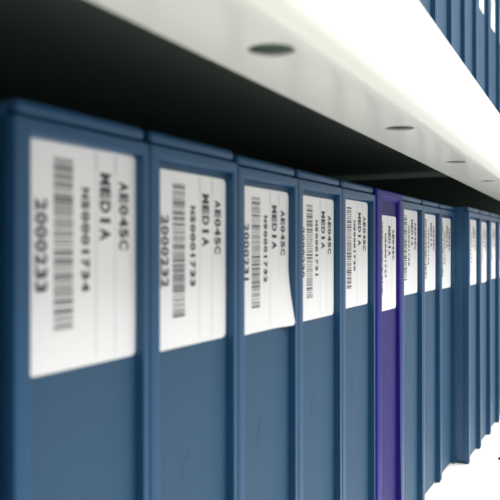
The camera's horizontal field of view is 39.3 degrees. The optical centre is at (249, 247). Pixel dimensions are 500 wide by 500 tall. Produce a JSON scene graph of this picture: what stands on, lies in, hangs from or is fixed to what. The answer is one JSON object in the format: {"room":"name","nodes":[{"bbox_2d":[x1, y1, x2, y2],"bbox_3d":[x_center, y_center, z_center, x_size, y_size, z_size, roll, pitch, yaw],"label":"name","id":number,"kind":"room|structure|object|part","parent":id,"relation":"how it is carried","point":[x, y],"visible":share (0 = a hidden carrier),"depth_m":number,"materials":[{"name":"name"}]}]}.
{"room":"archive storage room","nodes":[
{"label":"archive storage room","id":0,"kind":"room"},
{"bbox_3d":[1.118,1.260,0.006,4.000,0.020,7.000,0,0,26],"label":"floor","id":1,"kind":"structure","parent":0,"visible":0},
{"bbox_2d":[0,0,499,499],"bbox_3d":[-0.038,0.450,0.175,0.164,1.600,0.660,0,0,26],"label":"shelving unit","id":2,"kind":"object","parent":1,"relation":"on","point":[371,93],"visible":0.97,"depth_m":0.16,"materials":[{"name":"white metal"}]},
{"bbox_2d":[0,98,148,499],"bbox_3d":[-0.067,0.036,0.117,0.105,0.108,0.026,0,0,28],"label":"case","id":3,"kind":"object","parent":2,"relation":"on","point":[74,186],"visible":1,"depth_m":0.09,"materials":[{"name":"blue plastic"}]},
{"bbox_3d":[-0.023,0.038,0.094,0.001,0.105,0.024,0,0,28],"label":"spine panel","id":4,"kind":"part","parent":3,"relation":"part of","materials":[{"name":"blue plastic"}]},
{"bbox_2d":[140,131,236,499],"bbox_3d":[-0.055,0.036,0.141,0.105,0.108,0.027,0,0,28],"label":"case","id":5,"kind":"object","parent":2,"relation":"on","point":[193,185],"visible":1,"depth_m":0.12,"materials":[{"name":"blue plastic"}]},
{"bbox_3d":[-0.010,0.038,0.117,0.001,0.105,0.025,0,0,28],"label":"spine panel","id":6,"kind":"part","parent":5,"relation":"part of","materials":[{"name":"blue plastic"}]},
{"bbox_2d":[231,155,297,499],"bbox_3d":[-0.042,0.037,0.165,0.105,0.108,0.027,0,0,28],"label":"case","id":7,"kind":"object","parent":2,"relation":"on","point":[267,193],"visible":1,"depth_m":0.14,"materials":[{"name":"blue plastic"}]},
{"bbox_3d":[0.002,0.038,0.141,0.001,0.104,0.025,0,0,28],"label":"spine panel","id":8,"kind":"part","parent":7,"relation":"part of","materials":[{"name":"blue plastic"}]},
{"bbox_2d":[293,169,341,499],"bbox_3d":[-0.029,0.037,0.188,0.105,0.108,0.027,0,0,28],"label":"case","id":9,"kind":"object","parent":2,"relation":"on","point":[319,196],"visible":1,"depth_m":0.17,"materials":[{"name":"blue plastic"}]},
{"bbox_3d":[0.015,0.038,0.165,0.001,0.104,0.025,0,0,28],"label":"spine panel","id":10,"kind":"part","parent":9,"relation":"part of","materials":[{"name":"blue plastic"}]},
{"bbox_2d":[337,180,374,499],"bbox_3d":[-0.017,0.037,0.212,0.105,0.108,0.027,0,0,28],"label":"case","id":11,"kind":"object","parent":2,"relation":"on","point":[358,200],"visible":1,"depth_m":0.19,"materials":[{"name":"blue plastic"}]},
{"bbox_3d":[0.028,0.038,0.189,0.001,0.104,0.025,0,0,28],"label":"spine panel","id":12,"kind":"part","parent":11,"relation":"part of","materials":[{"name":"blue plastic"}]},
{"bbox_2d":[372,188,402,499],"bbox_3d":[-0.004,0.037,0.236,0.106,0.108,0.027,0,0,28],"label":"case","id":13,"kind":"object","parent":2,"relation":"on","point":[388,204],"visible":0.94,"depth_m":0.21,"materials":[{"name":"purple plastic"}]},
{"bbox_3d":[0.041,0.037,0.212,0.001,0.107,0.025,0,0,28],"label":"spine panel","id":14,"kind":"part","parent":13,"relation":"part of","materials":[{"name":"plastic"}]},
{"bbox_2d":[403,195,422,499],"bbox_3d":[0.009,0.037,0.260,0.105,0.108,0.027,0,0,28],"label":"case","id":15,"kind":"object","parent":2,"relation":"on","point":[412,209],"visible":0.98,"depth_m":0.24,"materials":[{"name":"blue plastic"}]},
{"bbox_3d":[0.053,0.038,0.236,0.001,0.104,0.025,0,0,28],"label":"spine panel","id":16,"kind":"part","parent":15,"relation":"part of","materials":[{"name":"blue plastic"}]},
{"bbox_3d":[0.094,0.425,0.445,0.159,1.450,0.001,0,0,26],"label":"panel","id":17,"kind":"part","parent":2,"relation":"part of","materials":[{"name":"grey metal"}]},
{"bbox_2d":[419,0,435,23],"bbox_3d":[0.015,-0.100,0.269,0.105,0.108,0.027,0,0,28],"label":"case","id":18,"kind":"object","parent":2,"relation":"on","point":[429,6],"visible":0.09,"depth_m":0.26,"materials":[{"name":"blue plastic"}]},
{"bbox_3d":[0.060,-0.099,0.245,0.001,0.105,0.025,0,0,28],"label":"spine panel","id":19,"kind":"part","parent":18,"relation":"part of","materials":[{"name":"blue plastic"}]},
{"bbox_3d":[0.061,-0.099,0.245,0.003,0.106,0.027,0,0,28],"label":"spine frame","id":20,"kind":"part","parent":18,"relation":"part of","materials":[{"name":"blue plastic"}]},
{"bbox_2d":[420,199,439,499],"bbox_3d":[0.021,0.037,0.284,0.105,0.108,0.027,0,0,28],"label":"case","id":21,"kind":"object","parent":2,"relation":"on","point":[431,212],"visible":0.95,"depth_m":0.26,"materials":[{"name":"blue plastic"}]},
{"bbox_3d":[0.066,0.038,0.260,0.001,0.104,0.025,0,0,28],"label":"spine panel","id":22,"kind":"part","parent":21,"relation":"part of","materials":[{"name":"blue plastic"}]},
{"bbox_2d":[436,0,451,45],"bbox_3d":[0.028,-0.100,0.292,0.105,0.108,0.027,0,0,28],"label":"case","id":23,"kind":"object","parent":2,"relation":"on","point":[443,7],"visible":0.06,"depth_m":0.28,"materials":[{"name":"blue plastic"}]},
{"bbox_3d":[0.072,-0.099,0.269,0.001,0.105,0.025,0,0,28],"label":"spine panel","id":24,"kind":"part","parent":23,"relation":"part of","materials":[{"name":"blue plastic"}]},
{"bbox_2d":[438,203,454,479],"bbox_3d":[0.034,0.037,0.308,0.105,0.108,0.027,0,0,28],"label":"case","id":25,"kind":"object","parent":2,"relation":"on","point":[447,216],"visible":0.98,"depth_m":0.29,"materials":[{"name":"blue plastic"}]},
{"bbox_3d":[0.078,0.038,0.284,0.001,0.104,0.025,0,0,28],"label":"spine panel","id":26,"kind":"part","parent":25,"relation":"part of","materials":[{"name":"blue plastic"}]},
{"bbox_2d":[452,0,464,64],"bbox_3d":[0.041,-0.100,0.316,0.105,0.108,0.027,0,0,28],"label":"case","id":27,"kind":"object","parent":2,"relation":"on","point":[458,6],"visible":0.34,"depth_m":0.30,"materials":[{"name":"blue plastic"}]},
{"bbox_3d":[0.085,-0.099,0.293,0.001,0.105,0.025,0,0,28],"label":"spine panel","id":28,"kind":"part","parent":27,"relation":"part of","materials":[{"name":"blue plastic"}]},
{"bbox_2d":[453,207,480,462],"bbox_3d":[0.052,0.037,0.329,0.105,0.108,0.027,0,0,28],"label":"case","id":29,"kind":"object","parent":2,"relation":"on","point":[467,219],"visible":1,"depth_m":0.29,"materials":[{"name":"blue plastic"}]},
{"bbox_3d":[0.097,0.038,0.305,0.003,0.105,0.027,0,0,28],"label":"spine frame","id":30,"kind":"part","parent":29,"relation":"part of","materials":[{"name":"blue plastic"}]},
{"bbox_3d":[0.096,0.038,0.305,0.001,0.104,0.025,0,0,28],"label":"spine panel","id":31,"kind":"part","parent":29,"relation":"part of","materials":[{"name":"blue plastic"}]},
{"bbox_2d":[465,0,476,80],"bbox_3d":[0.053,-0.100,0.340,0.105,0.108,0.027,0,0,28],"label":"case","id":32,"kind":"object","parent":2,"relation":"on","point":[470,5],"visible":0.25,"depth_m":0.32,"materials":[{"name":"blue plastic"}]},
{"bbox_3d":[0.098,-0.099,0.317,0.001,0.105,0.025,0,0,28],"label":"spine panel","id":33,"kind":"part","parent":32,"relation":"part of","materials":[{"name":"blue plastic"}]},
{"bbox_2d":[477,0,488,97],"bbox_3d":[0.068,-0.100,0.367,0.105,0.108,0.034,0,0,28],"label":"case","id":34,"kind":"object","parent":2,"relation":"on","point":[482,5],"visible":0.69,"depth_m":0.35,"materials":[{"name":"blue plastic"}]},
{"bbox_3d":[0.112,-0.099,0.344,0.001,0.105,0.033,0,0,28],"label":"spine panel","id":35,"kind":"part","parent":34,"relation":"part of","materials":[{"name":"blue plastic"}]},
{"bbox_2d":[478,210,489,445],"bbox_3d":[0.064,0.037,0.353,0.105,0.108,0.027,0,0,28],"label":"case","id":36,"kind":"object","parent":2,"relation":"on","point":[484,216],"visible":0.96,"depth_m":0.33,"materials":[{"name":"blue plastic"}]},
{"bbox_3d":[0.108,0.038,0.329,0.001,0.104,0.025,0,0,28],"label":"spine panel","id":37,"kind":"part","parent":36,"relation":"part of","materials":[{"name":"blue plastic"}]},
{"bbox_2d":[489,212,498,432],"bbox_3d":[0.077,0.037,0.377,0.105,0.108,0.027,0,0,28],"label":"case","id":38,"kind":"object","parent":2,"relation":"on","point":[494,221],"visible":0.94,"depth_m":0.36,"materials":[{"name":"blue plastic"}]},
{"bbox_3d":[0.121,0.038,0.353,0.001,0.104,0.025,0,0,28],"label":"spine panel","id":39,"kind":"part","parent":38,"relation":"part of","materials":[{"name":"blue plastic"}]},
{"bbox_2d":[489,0,498,111],"bbox_3d":[0.084,-0.100,0.398,0.105,0.108,0.034,0,0,28],"label":"case","id":40,"kind":"object","parent":2,"relation":"on","point":[493,4],"visible":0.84,"depth_m":0.38,"materials":[{"name":"blue plastic"}]},
{"bbox_3d":[0.129,-0.099,0.374,0.001,0.105,0.033,0,0,28],"label":"spine panel","id":41,"kind":"part","parent":40,"relation":"part of","materials":[{"name":"blue plastic"}]},
{"bbox_2d":[498,215,499,420],"bbox_3d":[0.090,0.037,0.400,0.105,0.108,0.027,0,0,28],"label":"case","id":42,"kind":"object","parent":2,"relation":"on","point":[498,215],"visible":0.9,"depth_m":0.36,"materials":[{"name":"blue plastic"}]},
{"bbox_3d":[0.135,0.038,0.376,0.003,0.105,0.027,0,0,28],"label":"spine frame","id":43,"kind":"part","parent":42,"relation":"part of","materials":[{"name":"blue plastic"}]},
{"bbox_2d":[499,0,499,113],"bbox_3d":[0.099,-0.100,0.425,0.105,0.108,0.027,0,0,28],"label":"case","id":44,"kind":"object","parent":2,"relation":"on","point":[499,0],"visible":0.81,"depth_m":0.39,"materials":[{"name":"blue plastic"}]}
]}

